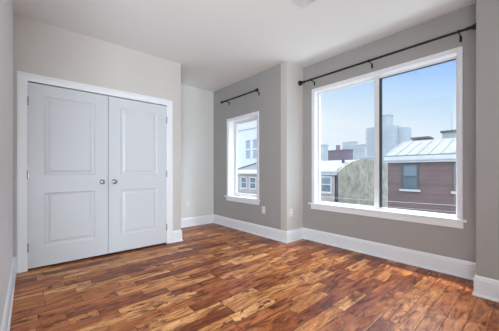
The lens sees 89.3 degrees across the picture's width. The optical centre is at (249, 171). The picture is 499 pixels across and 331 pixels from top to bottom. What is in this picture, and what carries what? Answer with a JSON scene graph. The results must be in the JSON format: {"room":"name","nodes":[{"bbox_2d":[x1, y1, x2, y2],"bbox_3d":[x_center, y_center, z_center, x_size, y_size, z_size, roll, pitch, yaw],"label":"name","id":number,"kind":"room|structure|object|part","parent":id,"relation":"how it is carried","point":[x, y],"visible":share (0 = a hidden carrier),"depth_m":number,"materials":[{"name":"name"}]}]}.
{"room":"empty bedroom","nodes":[
{"label":"empty bedroom","id":0,"kind":"room"},
{"bbox_2d":[0,0,12,330],"bbox_3d":[-1.771,-0.291,1.735,0.140,2.742,2.544,0,0,-41],"label":"wall","id":1,"kind":"structure","parent":0,"point":[6,8],"depth_m":1.83,"materials":[{"name":"white paint"}]},
{"bbox_2d":[1,257,15,330],"bbox_3d":[-1.676,0.993,1.751,0.024,0.175,2.443,0,0,-41],"label":"baseboard","id":2,"kind":"structure","parent":1,"relation":"attached to","point":[6,321],"depth_m":1.89,"materials":[{"name":"white wood"}]},
{"bbox_2d":[13,14,180,256],"bbox_3d":[-1.818,-0.291,3.334,1.900,2.742,0.120,0,0,-41],"label":"wall","id":3,"kind":"structure","parent":0,"point":[39,48],"depth_m":3.13,"materials":[{"name":"beige paint"}]},
{"bbox_2d":[14,257,16,273],"bbox_3d":[-2.473,0.993,2.661,0.028,0.175,0.024,0,0,-41],"label":"baseboard","id":4,"kind":"structure","parent":3,"relation":"attached to","point":[14,257],"depth_m":2.67,"materials":[{"name":"white wood"}]},
{"bbox_2d":[27,82,107,268],"bbox_3d":[-2.107,0.047,2.978,0.786,2.026,0.102,0,0,-41],"label":"door","id":5,"kind":"structure","parent":3,"relation":"in","point":[67,172],"depth_m":2.97,"materials":[{"name":"white paint"}]},
{"bbox_2d":[17,71,172,272],"bbox_3d":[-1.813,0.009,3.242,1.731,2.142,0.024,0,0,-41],"label":"trim","id":6,"kind":"structure","parent":3,"relation":"attached to","point":[22,77],"depth_m":2.72,"materials":[{"name":"white wood"}]},
{"bbox_2d":[108,96,166,253],"bbox_3d":[-1.512,0.047,3.500,0.786,2.026,0.102,0,0,-41],"label":"door","id":7,"kind":"structure","parent":3,"relation":"in","point":[137,131],"depth_m":3.48,"materials":[{"name":"white paint"}]},
{"bbox_2d":[173,230,182,242],"bbox_3d":[-1.099,0.993,3.869,0.161,0.175,0.024,0,0,-41],"label":"baseboard","id":8,"kind":"structure","parent":3,"relation":"attached to","point":[177,234],"depth_m":3.86,"materials":[{"name":"white wood"}]},
{"bbox_2d":[181,84,213,218],"bbox_3d":[-1.947,-0.291,4.352,3.049,2.742,0.140,0,0,-41],"label":"wall","id":9,"kind":"structure","parent":0,"point":[197,105],"depth_m":5.05,"materials":[{"name":"white paint"}]},
{"bbox_2d":[181,214,213,227],"bbox_3d":[-1.179,0.993,4.917,1.149,0.175,0.024,0,0,-41],"label":"baseboard","id":10,"kind":"structure","parent":9,"relation":"attached to","point":[206,219],"depth_m":5.02,"materials":[{"name":"white wood"}]},
{"bbox_2d":[12,0,475,91],"bbox_3d":[0.029,-1.762,1.279,5.532,0.200,7.484,0,0,-41],"label":"ceiling","id":11,"kind":"structure","parent":0,"point":[217,44],"depth_m":2.86,"materials":[{"name":"white paint"}]},
{"bbox_2d":[290,0,317,8],"bbox_3d":[0.530,-1.651,2.361,0.312,0.021,0.312,0,0,-41],"label":"ceiling vent","id":12,"kind":"object","parent":11,"relation":"in","point":[302,4],"visible":1,"depth_m":2.47,"materials":[{"name":"white metal"}]},
{"bbox_2d":[214,64,280,229],"bbox_3d":[-0.111,-0.291,4.716,0.190,2.742,2.015,0,0,-41],"label":"wall","id":13,"kind":"structure","parent":0,"point":[268,82],"depth_m":4.24,"materials":[{"name":"grey paint"}]},
{"bbox_2d":[221,88,258,104],"bbox_3d":[-0.186,-1.323,4.575,0.108,0.095,1.054,0,0,-41],"label":"curtain rod","id":14,"kind":"object","parent":13,"relation":"attached to","point":[256,89],"visible":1,"depth_m":4.47,"materials":[{"name":"brown metal"}]},
{"bbox_2d":[224,111,259,204],"bbox_3d":[-0.096,-0.222,4.665,0.196,1.584,1.009,0,0,-41],"label":"window","id":15,"kind":"structure","parent":13,"relation":"in","point":[232,195],"depth_m":4.90,"materials":[{"name":"white wood"}]},
{"bbox_3d":[-0.022,-0.245,4.698,0.040,1.446,0.806,0,0,-41],"label":"frame","id":16,"kind":"part","parent":15,"relation":"part of","materials":[{"name":"white plastic"}]},
{"bbox_3d":[-0.018,-0.245,4.702,0.021,1.394,0.754,0,0,-41],"label":"sash","id":17,"kind":"part","parent":15,"relation":"part of","materials":[{"name":"white plastic"}]},
{"bbox_2d":[213,214,286,242],"bbox_3d":[-0.097,0.993,4.538,0.024,0.175,2.019,0,0,-41],"label":"baseboard","id":18,"kind":"structure","parent":13,"relation":"attached to","point":[267,232],"depth_m":4.35,"materials":[{"name":"white wood"}]},
{"bbox_2d":[10,223,498,330],"bbox_3d":[-0.039,1.140,1.220,5.352,0.120,7.484,0,0,-41],"label":"floor","id":19,"kind":"structure","parent":0,"point":[219,277],"depth_m":2.27,"materials":[{"name":"brown wood"}]},
{"bbox_2d":[476,0,498,279],"bbox_3d":[2.599,-0.291,2.015,0.698,2.742,1.100,0,0,-41],"label":"wall pier","id":20,"kind":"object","parent":19,"relation":"on","point":[487,11],"visible":1,"depth_m":2.14,"materials":[{"name":"grey paint"}]},
{"bbox_2d":[472,275,498,301],"bbox_3d":[2.319,0.993,1.786,0.024,0.175,1.124,0,0,-41],"label":"baseboard","id":21,"kind":"object","parent":20,"relation":"attached to","point":[486,288],"visible":1,"depth_m":2.14,"materials":[{"name":"white wood"}]},
{"bbox_2d":[281,61,302,230],"bbox_3d":[0.721,-0.291,4.025,0.528,2.742,0.120,0,0,-41],"label":"wall","id":22,"kind":"structure","parent":0,"point":[291,92],"depth_m":3.88,"materials":[{"name":"beige paint"}]},
{"bbox_2d":[289,209,292,216],"bbox_3d":[0.637,0.635,3.866,0.072,0.116,0.008,0,0,-41],"label":"wall outlet","id":23,"kind":"object","parent":22,"relation":"attached to","point":[290,210],"visible":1,"depth_m":3.85,"materials":[{"name":"white plastic"}]},
{"bbox_2d":[287,227,302,242],"bbox_3d":[0.711,0.993,3.920,0.422,0.175,0.024,0,0,-41],"label":"baseboard","id":24,"kind":"structure","parent":22,"relation":"attached to","point":[296,234],"depth_m":3.91,"materials":[{"name":"white wood"}]},
{"bbox_2d":[303,3,475,262],"bbox_3d":[1.615,-0.291,3.308,0.130,2.742,2.140,0,0,-41],"label":"wall","id":25,"kind":"structure","parent":0,"point":[457,243],"depth_m":2.92,"materials":[{"name":"grey paint"}]},
{"bbox_2d":[298,23,475,85],"bbox_3d":[1.515,-1.376,3.219,0.137,0.108,2.132,0,0,-41],"label":"curtain rod","id":26,"kind":"object","parent":25,"relation":"attached to","point":[473,27],"visible":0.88,"depth_m":2.91,"materials":[{"name":"brown metal"}]},
{"bbox_2d":[308,46,466,228],"bbox_3d":[1.605,-0.344,3.296,0.151,1.856,1.906,0,0,-41],"label":"window","id":27,"kind":"structure","parent":25,"relation":"in","point":[440,219],"depth_m":3.22,"materials":[{"name":"white wood"}]},
{"bbox_2d":[303,227,475,280],"bbox_3d":[1.558,0.993,3.257,0.024,0.175,2.139,0,0,-41],"label":"baseboard","id":28,"kind":"structure","parent":25,"relation":"attached to","point":[443,264],"depth_m":3.00,"materials":[{"name":"white wood"}]},
{"label":"outside","id":29,"kind":"structure","parent":0,"visible":0},
{"bbox_3d":[113.186,7.830,192.549,415.800,0.500,380.000,0,0,-41],"label":"ground","id":30,"kind":"structure","parent":29,"visible":0},
{"bbox_2d":[237,126,256,169],"bbox_3d":[-1.508,-0.695,65.218,16.200,16.550,32.200,0,0,-41],"label":"apartment building","id":31,"kind":"structure","parent":30,"relation":"on","point":[246,137],"depth_m":52.17,"materials":[{"name":"white paint"}]},
{"bbox_3d":[-7.481,-8.795,59.972,0.300,0.350,32.200,0,0,-41],"label":"cornice","id":32,"kind":"part","parent":31,"relation":"part of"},
{"bbox_2d":[237,170,256,194],"bbox_3d":[1.940,3.680,30.981,8.400,7.800,10.000,0,0,-41],"label":"house","id":33,"kind":"structure","parent":30,"relation":"on","point":[246,179],"depth_m":27.58,"materials":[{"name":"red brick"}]},
{"bbox_2d":[237,163,256,169],"bbox_3d":[1.337,-1.105,31.251,0.450,1.770,8.800,0,0,-41],"label":"roof","id":34,"kind":"object","parent":33,"relation":"on","point":[254,165],"visible":0.29,"depth_m":32.59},
{"bbox_3d":[-1.096,0.200,28.316,0.320,0.200,10.000,0,0,-41],"label":"cornice","id":35,"kind":"part","parent":33,"relation":"part of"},
{"bbox_2d":[321,144,328,160],"bbox_3d":[18.816,0.180,71.020,2.400,14.800,6.500,0,0,-41],"label":"block","id":36,"kind":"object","parent":30,"relation":"on","point":[324,148],"visible":0.11,"depth_m":68.56,"materials":[{"name":"concrete"}]},
{"bbox_2d":[328,149,353,160],"bbox_3d":[27.564,0.580,76.972,3.400,14.000,7.100,0,0,-41],"label":"brick block","id":37,"kind":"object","parent":30,"relation":"on","point":[347,154],"visible":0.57,"depth_m":75.28,"materials":[{"name":"purple brick"}]},
{"bbox_2d":[342,141,356,159],"bbox_3d":[38.539,-1.820,97.057,2.400,18.800,5.400,0,0,-41],"label":"office block","id":38,"kind":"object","parent":30,"relation":"on","point":[345,145],"visible":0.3,"depth_m":96.03,"materials":[{"name":"concrete"}]},
{"bbox_2d":[321,159,386,207],"bbox_3d":[8.342,3.250,25.070,10.180,8.660,6.353,0,0,-41],"label":"house","id":39,"kind":"structure","parent":30,"relation":"on","point":[353,180],"depth_m":21.37,"materials":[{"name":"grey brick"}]},
{"bbox_3d":[6.142,1.365,20.259,0.010,0.550,0.830,0,0,-41],"label":"pane","id":40,"kind":"part","parent":39,"relation":"part of","materials":[{"name":"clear glass"}]},
{"bbox_3d":[6.142,0.770,20.259,0.010,0.520,0.830,0,0,-41],"label":"pane","id":41,"kind":"part","parent":39,"relation":"part of","materials":[{"name":"clear glass"}]},
{"bbox_3d":[4.632,0.110,21.808,0.300,0.380,6.340,0,0,-41],"label":"cornice","id":42,"kind":"part","parent":39,"relation":"part of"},
{"bbox_2d":[353,144,367,159],"bbox_3d":[39.493,-0.920,89.909,2.400,17.000,4.200,0,0,-41],"label":"block","id":43,"kind":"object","parent":30,"relation":"on","point":[360,150],"visible":0.41,"depth_m":88.86,"materials":[{"name":"concrete"}]},
{"bbox_2d":[353,157,373,160],"bbox_3d":[23.686,2.380,51.076,3.400,10.400,3.900,0,0,-41],"label":"block","id":44,"kind":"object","parent":30,"relation":"on","point":[355,158],"visible":0.16,"depth_m":49.72,"materials":[{"name":"concrete"}]},
{"bbox_2d":[365,114,410,181],"bbox_3d":[97.375,-15.770,178.476,18.045,46.700,26.626,0,0,-41],"label":"tower","id":45,"kind":"structure","parent":30,"relation":"on","point":[393,136],"depth_m":170.82,"materials":[{"name":"concrete"}]},
{"bbox_3d":[96.250,-35.020,178.343,10.522,8.200,8.338,0,0,-41],"label":"tower crown","id":46,"kind":"part","parent":45,"relation":"part of","materials":[{"name":"concrete"}]},
{"bbox_2d":[384,137,455,214],"bbox_3d":[13.147,2.910,10.307,5.840,9.340,12.300,0,0,-41],"label":"brick house","id":47,"kind":"structure","parent":30,"relation":"on","point":[422,171],"depth_m":12.01,"materials":[{"name":"red brick"}]},
{"bbox_3d":[7.790,0.930,12.270,0.120,0.100,0.880,0,0,-41],"label":"sill","id":48,"kind":"part","parent":47,"relation":"part of","materials":[{"name":"stone"}]},
{"bbox_3d":[7.815,0.550,12.292,0.010,0.540,0.570,0,0,-41],"label":"pane","id":49,"kind":"part","parent":47,"relation":"part of","materials":[{"name":"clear glass"}]},
{"bbox_3d":[7.815,-0.035,12.292,0.010,0.510,0.570,0,0,-41],"label":"pane","id":50,"kind":"part","parent":47,"relation":"part of","materials":[{"name":"clear glass"}]},
{"bbox_3d":[11.014,-0.570,8.508,0.260,0.300,12.150,0,0,-41],"label":"cornice","id":51,"kind":"part","parent":47,"relation":"part of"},
{"bbox_2d":[410,136,433,140],"bbox_3d":[10.863,-1.695,15.894,1.100,0.850,0.990,0,0,-41],"label":"brick chimney","id":52,"kind":"object","parent":47,"relation":"on","point":[423,137],"visible":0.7,"depth_m":15.59,"materials":[{"name":"brown brick"}]},
{"bbox_2d":[440,130,455,138],"bbox_3d":[11.651,-1.930,14.163,2.000,0.580,1.150,0,0,-41],"label":"chimney","id":53,"kind":"object","parent":47,"relation":"on","point":[447,133],"visible":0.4,"depth_m":13.70,"materials":[{"name":"metal"}]},
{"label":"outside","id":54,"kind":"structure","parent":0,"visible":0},
{"bbox_2d":[242,190,455,205],"bbox_3d":[5.718,1.205,11.675,0.024,0.475,22.001,0,0,-41],"label":"cable","id":55,"kind":"object","parent":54,"point":[242,190],"visible":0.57,"depth_m":11.03,"materials":[{"name":"grey metal"}]},
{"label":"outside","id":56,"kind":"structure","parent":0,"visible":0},
{"bbox_2d":[325,201,451,211],"bbox_3d":[5.943,1.485,11.873,0.018,0.469,22.000,0,0,-41],"label":"cable","id":57,"kind":"object","parent":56,"point":[325,201],"visible":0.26,"depth_m":11.17,"materials":[{"name":"grey metal"}]}
]}

